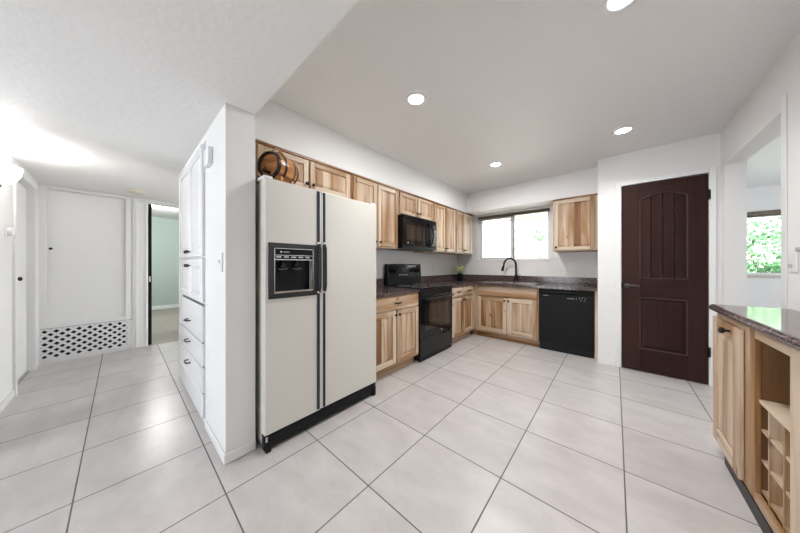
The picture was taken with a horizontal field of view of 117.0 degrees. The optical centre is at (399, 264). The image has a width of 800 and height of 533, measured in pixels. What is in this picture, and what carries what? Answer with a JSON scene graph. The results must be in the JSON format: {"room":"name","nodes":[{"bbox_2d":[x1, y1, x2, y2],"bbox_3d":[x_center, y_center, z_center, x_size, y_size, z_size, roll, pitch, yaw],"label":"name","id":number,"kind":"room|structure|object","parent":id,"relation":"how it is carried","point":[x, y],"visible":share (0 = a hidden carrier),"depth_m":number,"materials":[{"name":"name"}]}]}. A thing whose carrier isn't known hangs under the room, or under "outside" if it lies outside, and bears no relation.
{"room":"kitchen","nodes":[
{"label":"kitchen","id":0,"kind":"room"},
{"bbox_2d":[0,145,38,404],"bbox_3d":[-4.689,0.110,0.888,2.420,2.180,3.550,0,0,41],"label":"wall","id":1,"kind":"structure","parent":0,"point":[6,191],"depth_m":2.19,"materials":[{"name":"white paint"}]},
{"bbox_2d":[0,390,13,412],"bbox_3d":[-3.101,1.170,1.864,1.120,0.060,0.010,0,0,41],"label":"baseboard","id":2,"kind":"structure","parent":1,"relation":"attached to","point":[9,398],"depth_m":2.08,"materials":[{"name":"white wood"}]},
{"bbox_2d":[5,226,14,236],"bbox_3d":[-3.370,-0.290,2.118,0.090,0.090,0.035,0,0,41],"label":"thermostat","id":3,"kind":"object","parent":1,"relation":"attached to","point":[9,231],"visible":1,"depth_m":2.10,"materials":[{"name":"white plastic"}]},
{"bbox_2d":[0,163,22,186],"bbox_3d":[-3.111,-0.693,1.944,0.224,0.165,0.130,0,0,41],"label":"wall sconce","id":4,"kind":"object","parent":1,"relation":"attached to","point":[9,174],"visible":1,"depth_m":1.92,"materials":[{"name":"white glass"}]},
{"bbox_2d":[18,183,25,378],"bbox_3d":[-3.889,0.168,2.489,0.820,2.045,0.080,0,0,41],"label":"door","id":5,"kind":"structure","parent":1,"relation":"in","point":[21,190],"depth_m":2.62,"materials":[{"name":"white wood"}]},
{"bbox_2d":[13,164,36,395],"bbox_3d":[-3.861,0.140,2.536,0.910,2.120,0.017,0,0,41],"label":"trim","id":6,"kind":"structure","parent":1,"relation":"attached to","point":[24,176],"depth_m":2.25,"materials":[{"name":"white wood"}]},
{"bbox_2d":[39,183,178,364],"bbox_3d":[-3.152,0.110,4.383,0.120,2.180,3.970,0,0,41],"label":"wall","id":7,"kind":"structure","parent":0,"point":[128,347],"depth_m":3.33,"materials":[{"name":"white paint"}]},
{"bbox_2d":[38,184,130,329],"bbox_3d":[-4.085,-0.095,3.216,0.016,1.740,0.755,0,0,41],"label":"trim","id":8,"kind":"structure","parent":7,"relation":"attached to","point":[42,189],"depth_m":2.97,"materials":[{"name":"white wood"}]},
{"bbox_2d":[39,319,131,360],"bbox_3d":[-4.107,0.968,3.252,0.087,0.375,0.780,0,0,41],"label":"air vent","id":9,"kind":"object","parent":7,"relation":"in","point":[59,342],"visible":0.88,"depth_m":3.20,"materials":[{"name":"white metal"}]},
{"bbox_2d":[47,189,125,324],"bbox_3d":[-4.089,-0.090,3.225,0.058,1.676,0.678,0,0,41],"label":"door","id":10,"kind":"structure","parent":7,"relation":"in","point":[86,234],"depth_m":3.21,"materials":[{"name":"white wood"}]},
{"bbox_2d":[148,204,151,344],"bbox_3d":[-4.047,0.142,3.933,0.848,2.095,0.038,0,0,41],"label":"door","id":11,"kind":"structure","parent":7,"relation":"in","point":[149,205],"depth_m":3.66,"materials":[{"name":"black wood"}]},
{"bbox_2d":[132,198,178,348],"bbox_3d":[-3.470,0.117,3.913,0.022,2.165,1.095,0,0,41],"label":"trim","id":12,"kind":"structure","parent":7,"relation":"attached to","point":[139,206],"depth_m":3.56,"materials":[{"name":"white wood"}]},
{"bbox_2d":[152,216,178,305],"bbox_3d":[-5.136,-0.050,5.306,4.080,2.500,5.400,0,0,41],"label":"wall","id":13,"kind":"structure","parent":0,"point":[165,231],"depth_m":6.74,"materials":[{"name":"green paint"}]},
{"bbox_2d":[152,304,178,309],"bbox_3d":[-6.588,1.150,6.580,0.014,0.100,5.000,0,0,41],"label":"baseboard","id":14,"kind":"structure","parent":13,"relation":"attached to","point":[171,305],"depth_m":6.73,"materials":[{"name":"white wood"}]},
{"bbox_2d":[152,206,178,218],"bbox_3d":[-5.147,-1.350,5.316,4.050,0.100,5.200,0,0,41],"label":"ceiling","id":15,"kind":"structure","parent":0,"point":[165,212],"depth_m":6.07,"materials":[{"name":"white paint"}]},
{"bbox_2d":[0,0,357,202],"bbox_3d":[-1.965,-1.200,1.059,6.350,0.440,7.400,0,0,41],"label":"ceiling","id":16,"kind":"structure","parent":0,"point":[105,96],"depth_m":1.27,"materials":[{"name":"white paint"}]},
{"bbox_2d":[127,188,145,194],"bbox_3d":[-3.459,-0.958,3.215,0.170,0.043,0.170,0,0,41],"label":"smoke detector","id":17,"kind":"object","parent":16,"relation":"attached to","point":[130,190],"visible":1,"depth_m":3.17,"materials":[{"name":"beige plastic"}]},
{"bbox_2d":[179,103,254,453],"bbox_3d":[-0.813,0.110,3.119,1.803,2.180,2.783,0,0,41],"label":"wall","id":18,"kind":"structure","parent":0,"point":[230,180],"depth_m":1.56,"materials":[{"name":"white paint"}]},
{"bbox_2d":[204,146,212,167],"bbox_3d":[-1.339,-0.750,1.710,0.132,0.116,0.029,0,0,41],"label":"door chime","id":19,"kind":"object","parent":18,"relation":"attached to","point":[208,152],"visible":1,"depth_m":1.67,"materials":[{"name":"white plastic"}]},
{"bbox_2d":[205,420,225,464],"bbox_3d":[-1.242,1.170,1.638,0.513,0.060,0.010,0,0,41],"label":"baseboard","id":20,"kind":"structure","parent":18,"relation":"attached to","point":[212,436],"depth_m":1.60,"materials":[{"name":"white wood"}]},
{"bbox_2d":[218,253,222,271],"bbox_3d":[-1.128,-0.015,1.534,0.074,0.120,0.015,0,0,41],"label":"light switch","id":21,"kind":"object","parent":18,"relation":"attached to","point":[220,261],"visible":1,"depth_m":1.53,"materials":[{"name":"white plastic"}]},
{"bbox_2d":[226,440,255,463],"bbox_3d":[-0.995,1.170,1.537,0.010,0.060,0.163,0,0,41],"label":"baseboard","id":22,"kind":"structure","parent":18,"relation":"attached to","point":[231,456],"depth_m":1.53,"materials":[{"name":"white wood"}]},
{"bbox_2d":[0,307,762,532],"bbox_3d":[-0.852,1.250,2.744,13.900,0.100,11.400,0,0,41],"label":"floor","id":23,"kind":"structure","parent":0,"point":[482,434],"depth_m":1.54,"materials":[{"name":"tile"}]},
{"bbox_2d":[180,141,205,423],"bbox_3d":[-1.800,0.138,2.209,1.062,2.125,0.228,0,0,41],"label":"pantry cabinet","id":24,"kind":"object","parent":23,"relation":"on","point":[193,177],"visible":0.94,"depth_m":2.05,"materials":[{"name":"white wood"}]},
{"bbox_2d":[255,175,375,453],"bbox_3d":[-0.802,0.311,2.139,0.783,1.773,0.966,0,0,41],"label":"refrigerator","id":25,"kind":"object","parent":23,"relation":"on","point":[315,250],"visible":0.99,"depth_m":1.77,"materials":[{"name":"beige metal"}]},
{"bbox_2d":[257,148,298,183],"bbox_3d":[-0.887,-0.710,1.765,0.216,0.269,0.246,0,0,15],"label":"wooden barrel","id":26,"kind":"object","parent":25,"relation":"on","point":[276,165],"visible":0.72,"depth_m":1.71,"materials":[{"name":"brown wood"}]},
{"bbox_2d":[262,167,270,174],"bbox_3d":[-0.912,-0.644,1.673,0.026,0.038,0.055,0,0,15],"label":"tap","id":27,"kind":"object","parent":26,"relation":"on","point":[267,170],"depth_m":1.69,"materials":[{"name":"grey metal"}]},
{"bbox_2d":[376,292,418,378],"bbox_3d":[-0.248,0.765,2.885,0.658,0.867,0.799,0,0,41],"label":"base cabinet","id":28,"kind":"object","parent":23,"relation":"on","point":[397,316],"visible":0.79,"depth_m":2.70,"materials":[{"name":"brown wood"}]},
{"bbox_2d":[376,279,419,297],"bbox_3d":[-0.263,0.259,2.898,0.639,0.142,0.800,0,0,41],"label":"countertop","id":29,"kind":"structure","parent":28,"relation":"on","point":[381,290],"depth_m":2.85,"materials":[{"name":"stone"}]},
{"bbox_2d":[384,264,453,362],"bbox_3d":[0.291,0.591,3.474,0.702,1.211,0.782,0,0,41],"label":"stove","id":30,"kind":"object","parent":23,"relation":"on","point":[434,300],"visible":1,"depth_m":3.33,"materials":[{"name":"black metal"}]},
{"bbox_2d":[387,283,451,289],"bbox_3d":[0.293,0.297,3.472,0.560,0.018,0.782,0,0,41],"label":"cooktop","id":31,"kind":"object","parent":30,"relation":"in","point":[422,286],"depth_m":3.43,"materials":[{"name":"black glass"}]},
{"bbox_2d":[452,285,473,342],"bbox_3d":[0.800,0.765,4.079,0.658,0.867,0.786,0,0,41],"label":"base cabinet","id":32,"kind":"object","parent":23,"relation":"on","point":[463,298],"visible":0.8,"depth_m":3.87,"materials":[{"name":"brown wood"}]},
{"bbox_2d":[472,285,539,346],"bbox_3d":[1.787,0.765,4.087,1.051,0.867,0.624,0,0,41],"label":"base cabinet","id":33,"kind":"object","parent":23,"relation":"on","point":[507,313],"visible":0.91,"depth_m":3.82,"materials":[{"name":"brown wood"}]},
{"bbox_2d":[421,274,597,290],"bbox_3d":[1.589,0.259,3.774,2.267,0.142,1.369,0,0,41],"label":"countertop","id":34,"kind":"structure","parent":33,"relation":"on","point":[566,283],"depth_m":3.95,"materials":[{"name":"stone"}]},
{"bbox_2d":[453,264,465,279],"bbox_3d":[1.146,0.138,4.737,0.266,0.311,0.272,0,0,14],"label":"flower pot","id":35,"kind":"object","parent":34,"relation":"on","point":[460,274],"visible":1,"depth_m":4.70,"materials":[{"name":"black glass"}]},
{"bbox_2d":[501,258,519,281],"bbox_3d":[1.908,0.081,4.227,0.311,0.414,0.079,0,0,26],"label":"faucet","id":36,"kind":"object","parent":34,"relation":"on","point":[505,260],"visible":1,"depth_m":4.19,"materials":[{"name":"black metal"}]},
{"bbox_2d":[483,281,541,284],"bbox_3d":[1.835,0.378,4.061,0.860,0.179,0.485,0,0,41],"label":"sink","id":37,"kind":"object","parent":34,"relation":"in","point":[505,282],"visible":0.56,"depth_m":4.06,"materials":[{"name":"silver metal"}]},
{"bbox_2d":[539,288,594,358],"bbox_3d":[2.413,0.765,3.524,0.622,0.868,0.609,0,0,41],"label":"dishwasher","id":38,"kind":"object","parent":23,"relation":"on","point":[566,317],"visible":0.98,"depth_m":3.29,"materials":[{"name":"black plastic"}]},
{"bbox_2d":[595,291,597,359],"bbox_3d":[2.679,0.765,3.322,0.030,0.867,0.603,0,0,41],"label":"end panel","id":39,"kind":"object","parent":23,"relation":"on","point":[596,292],"visible":0.58,"depth_m":3.09,"materials":[{"name":"brown wood"}]},
{"bbox_2d":[713,313,799,532],"bbox_3d":[1.656,0.750,0.968,0.334,0.899,1.500,0,0,41],"label":"wine cabinet","id":40,"kind":"object","parent":23,"relation":"on","point":[756,376],"visible":0.88,"depth_m":1.16,"materials":[{"name":"brown wood"}]},
{"bbox_2d":[709,304,799,350],"bbox_3d":[1.660,0.279,0.950,0.306,0.041,1.538,0,0,41],"label":"countertop","id":41,"kind":"structure","parent":40,"relation":"on","point":[782,325],"depth_m":1.17,"materials":[{"name":"stone"}]},
{"bbox_2d":[759,399,789,431],"bbox_3d":[1.686,0.646,0.955,0.247,0.018,0.347,0,0,41],"label":"shelf","id":42,"kind":"object","parent":40,"relation":"attached to","point":[779,409],"depth_m":1.09,"materials":[{"name":"brown wood"}]},
{"bbox_2d":[376,250,457,285],"bbox_3d":[-0.130,-0.050,3.627,0.120,2.500,4.120,0,0,41],"label":"wall","id":43,"kind":"structure","parent":0,"point":[445,263],"depth_m":4.09,"materials":[{"name":"white paint"}]},
{"bbox_2d":[255,139,350,198],"bbox_3d":[-0.953,-0.803,2.281,0.415,0.303,0.972,0,0,41],"label":"upper cabinet","id":44,"kind":"object","parent":43,"relation":"attached to","point":[313,174],"visible":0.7,"depth_m":2.22,"materials":[{"name":"brown wood"}]},
{"bbox_2d":[350,173,398,249],"bbox_3d":[-0.388,-0.579,2.924,0.415,0.753,0.733,0,0,41],"label":"upper cabinet","id":45,"kind":"object","parent":43,"relation":"attached to","point":[385,197],"visible":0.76,"depth_m":2.86,"materials":[{"name":"brown wood"}]},
{"bbox_2d":[376,279,383,286],"bbox_3d":[-0.495,0.241,3.102,0.021,0.107,0.800,0,0,41],"label":"backsplash","id":46,"kind":"structure","parent":43,"relation":"attached to","point":[379,282],"depth_m":3.33,"materials":[{"name":"stone"}]},
{"bbox_2d":[415,202,454,253],"bbox_3d":[0.598,-0.579,4.047,0.415,0.753,0.672,0,0,41],"label":"upper cabinet","id":47,"kind":"object","parent":43,"relation":"attached to","point":[443,215],"visible":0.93,"depth_m":3.95,"materials":[{"name":"brown wood"}]},
{"bbox_2d":[446,209,472,254],"bbox_3d":[1.050,-0.579,4.563,0.415,0.753,0.695,0,0,41],"label":"upper cabinet","id":48,"kind":"object","parent":43,"relation":"attached to","point":[463,221],"visible":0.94,"depth_m":4.39,"materials":[{"name":"brown wood"}]},
{"bbox_2d":[255,100,597,215],"bbox_3d":[0.725,-1.129,2.790,2.270,0.343,3.990,0,0,41],"label":"soffit","id":49,"kind":"structure","parent":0,"point":[277,125],"depth_m":3.04,"materials":[{"name":"white paint"}]},
{"bbox_2d":[398,190,432,220],"bbox_3d":[0.115,-0.797,3.497,0.415,0.315,0.786,0,0,41],"label":"upper cabinet","id":50,"kind":"object","parent":49,"relation":"attached to","point":[409,204],"visible":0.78,"depth_m":3.33,"materials":[{"name":"brown wood"}]},
{"bbox_2d":[389,214,436,251],"bbox_3d":[0.143,-0.425,3.472,0.488,0.422,0.772,0,0,41],"label":"microwave","id":51,"kind":"object","parent":50,"relation":"attached to","point":[415,234],"visible":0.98,"depth_m":3.28,"materials":[{"name":"black plastic"}]},
{"bbox_2d":[483,212,547,224],"bbox_3d":[1.867,0.085,5.539,5.500,2.430,1.290,0,0,41],"label":"patio cover","id":52,"kind":"object","parent":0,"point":[538,215],"visible":0.07,"depth_m":5.51,"materials":[{"name":"beige paint"}]},
{"bbox_2d":[458,205,597,277],"bbox_3d":[2.106,-0.050,4.332,2.550,2.500,0.150,0,0,41],"label":"wall","id":53,"kind":"structure","parent":0,"point":[585,264],"depth_m":4.05,"materials":[{"name":"white paint"}]},
{"bbox_2d":[479,211,549,260],"bbox_3d":[1.997,-0.501,4.406,1.230,0.858,0.142,0,0,41],"label":"window","id":54,"kind":"structure","parent":53,"relation":"in","point":[512,218],"depth_m":4.41,"materials":[{"name":"white plastic"}]},
{"bbox_2d":[478,208,549,219],"bbox_3d":[1.990,-0.905,4.397,1.218,0.046,0.045,0,0,41],"label":"window blind","id":55,"kind":"object","parent":54,"relation":"attached to","point":[545,209],"visible":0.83,"depth_m":4.33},
{"bbox_2d":[553,193,597,252],"bbox_3d":[2.554,-0.576,3.553,0.522,0.758,0.425,0,0,41],"label":"upper cabinet","id":56,"kind":"object","parent":53,"relation":"attached to","point":[575,219],"visible":0.92,"depth_m":3.41,"materials":[{"name":"brown wood"}]},
{"bbox_2d":[269,0,799,193],"bbox_3d":[3.242,-1.360,2.330,7.200,0.120,6.620,0,0,41],"label":"ceiling","id":57,"kind":"structure","parent":0,"point":[540,89],"depth_m":1.72,"materials":[{"name":"white paint"}]},
{"bbox_2d":[405,91,426,105],"bbox_3d":[0.125,-1.294,1.913,0.172,0.010,0.172,0,0,41],"label":"recessed light","id":58,"kind":"object","parent":57,"relation":"in","point":[414,98],"visible":1,"depth_m":1.90,"materials":[{"name":"white glass"}]},
{"bbox_2d":[488,161,502,166],"bbox_3d":[1.229,-1.294,3.153,0.172,0.010,0.172,0,0,41],"label":"recessed light","id":59,"kind":"object","parent":57,"relation":"in","point":[496,163],"visible":1,"depth_m":3.15,"materials":[{"name":"white plastic"}]},
{"bbox_2d":[600,0,637,14],"bbox_3d":[1.078,-1.294,1.183,0.172,0.010,0.172,0,0,41],"label":"recessed light","id":60,"kind":"object","parent":57,"relation":"in","point":[616,6],"visible":1,"depth_m":1.22,"materials":[{"name":"white plastic"}]},
{"bbox_2d":[611,125,634,134],"bbox_3d":[2.148,-1.294,2.359,0.172,0.010,0.172,0,0,41],"label":"recessed light","id":61,"kind":"object","parent":57,"relation":"in","point":[624,129],"visible":1,"depth_m":2.35,"materials":[{"name":"white plastic"}]},
{"bbox_2d":[598,132,719,383],"bbox_3d":[3.015,-0.050,2.969,0.935,2.500,0.700,0,0,41],"label":"wall","id":62,"kind":"structure","parent":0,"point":[702,152],"depth_m":2.91,"materials":[{"name":"white paint"}]},
{"bbox_2d":[598,357,615,365],"bbox_3d":[2.491,1.165,2.956,0.165,0.070,0.010,0,0,41],"label":"baseboard","id":63,"kind":"structure","parent":62,"relation":"attached to","point":[600,360],"depth_m":2.95,"materials":[{"name":"white wood"}]},
{"bbox_2d":[621,174,710,383],"bbox_3d":[2.830,0.141,2.642,0.656,2.102,0.095,0,0,41],"label":"door","id":64,"kind":"structure","parent":62,"relation":"in","point":[665,319],"depth_m":2.63,"materials":[{"name":"red wood"}]},
{"bbox_2d":[616,167,716,385],"bbox_3d":[2.831,0.116,2.652,0.742,2.168,0.017,0,0,41],"label":"door frame","id":65,"kind":"structure","parent":62,"relation":"attached to","point":[712,171],"depth_m":2.43,"materials":[{"name":"white"}]},
{"bbox_2d":[720,32,799,311],"bbox_3d":[1.620,-0.050,0.574,0.128,2.500,11.400,0,0,41],"label":"wall","id":66,"kind":"structure","parent":0,"point":[757,122],"depth_m":1.90,"materials":[{"name":"white paint"}]},
{"bbox_2d":[781,93,786,307],"bbox_3d":[2.332,-0.388,1.488,0.006,1.285,0.063,0,0,41],"label":"trim","id":67,"kind":"structure","parent":66,"relation":"attached to","point":[784,98],"depth_m":1.48,"materials":[{"name":"white"}]},
{"bbox_2d":[788,252,797,272],"bbox_3d":[2.260,-0.015,1.416,0.019,0.116,0.090,0,0,41],"label":"light switch","id":68,"kind":"object","parent":66,"relation":"attached to","point":[792,256],"visible":1,"depth_m":1.40,"materials":[{"name":"white plastic"}]},
{"bbox_2d":[795,244,799,273],"bbox_3d":[2.175,-0.034,1.324,0.025,0.168,0.110,0,0,41],"label":"light switch","id":69,"kind":"object","parent":66,"relation":"attached to","point":[797,249],"visible":1,"depth_m":1.35,"materials":[{"name":"white plastic"}]},
{"bbox_2d":[747,185,781,308],"bbox_3d":[4.867,-0.050,1.450,3.597,2.500,5.800,0,0,41],"label":"wall","id":70,"kind":"structure","parent":0,"point":[761,292],"depth_m":4.07,"materials":[{"name":"white paint"}]},
{"bbox_2d":[747,273,780,277],"bbox_3d":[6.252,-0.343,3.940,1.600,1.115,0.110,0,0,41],"label":"window sill","id":71,"kind":"structure","parent":70,"relation":"in","point":[749,275],"depth_m":4.08,"materials":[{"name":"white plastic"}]},
{"bbox_2d":[747,209,780,218],"bbox_3d":[6.225,-0.845,3.910,1.440,0.110,0.090,0,0,41],"label":"window blind","id":72,"kind":"object","parent":70,"relation":"attached to","point":[770,213],"visible":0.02,"depth_m":4.05,"materials":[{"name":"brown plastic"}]},
{"label":"outside","id":73,"kind":"structure","parent":0,"visible":0},
{"bbox_3d":[20.159,1.351,15.391,70.000,0.099,40.270,0,0,41],"label":"ground","id":74,"kind":"structure","parent":73,"visible":0},
{"bbox_2d":[533,229,544,257],"bbox_3d":[6.209,-0.155,10.922,0.530,2.912,0.456,0,0,41],"label":"tree","id":75,"kind":"object","parent":74,"relation":"on","point":[538,238],"visible":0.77,"depth_m":10.86,"materials":[{"name":"green plant"}]},
{"bbox_2d":[483,216,780,270],"bbox_3d":[7.889,-0.180,10.506,26.000,2.960,0.200,0,0,41],"label":"wall","id":76,"kind":"structure","parent":74,"relation":"on","point":[497,244],"depth_m":11.99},
{"bbox_2d":[483,227,547,233],"bbox_3d":[7.889,-1.696,10.506,26.000,0.069,0.240,0,0,41],"label":"trim","id":77,"kind":"structure","parent":76,"relation":"on","point":[547,227],"depth_m":12.15,"materials":[{"name":"grey"}]},
{"bbox_2d":[747,217,780,272],"bbox_3d":[9.017,-0.033,5.566,3.226,2.688,1.982,0,0,41],"label":"leafy shrub","id":78,"kind":"object","parent":74,"relation":"on","point":[774,267],"visible":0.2,"depth_m":5.70,"materials":[{"name":"green plant"}]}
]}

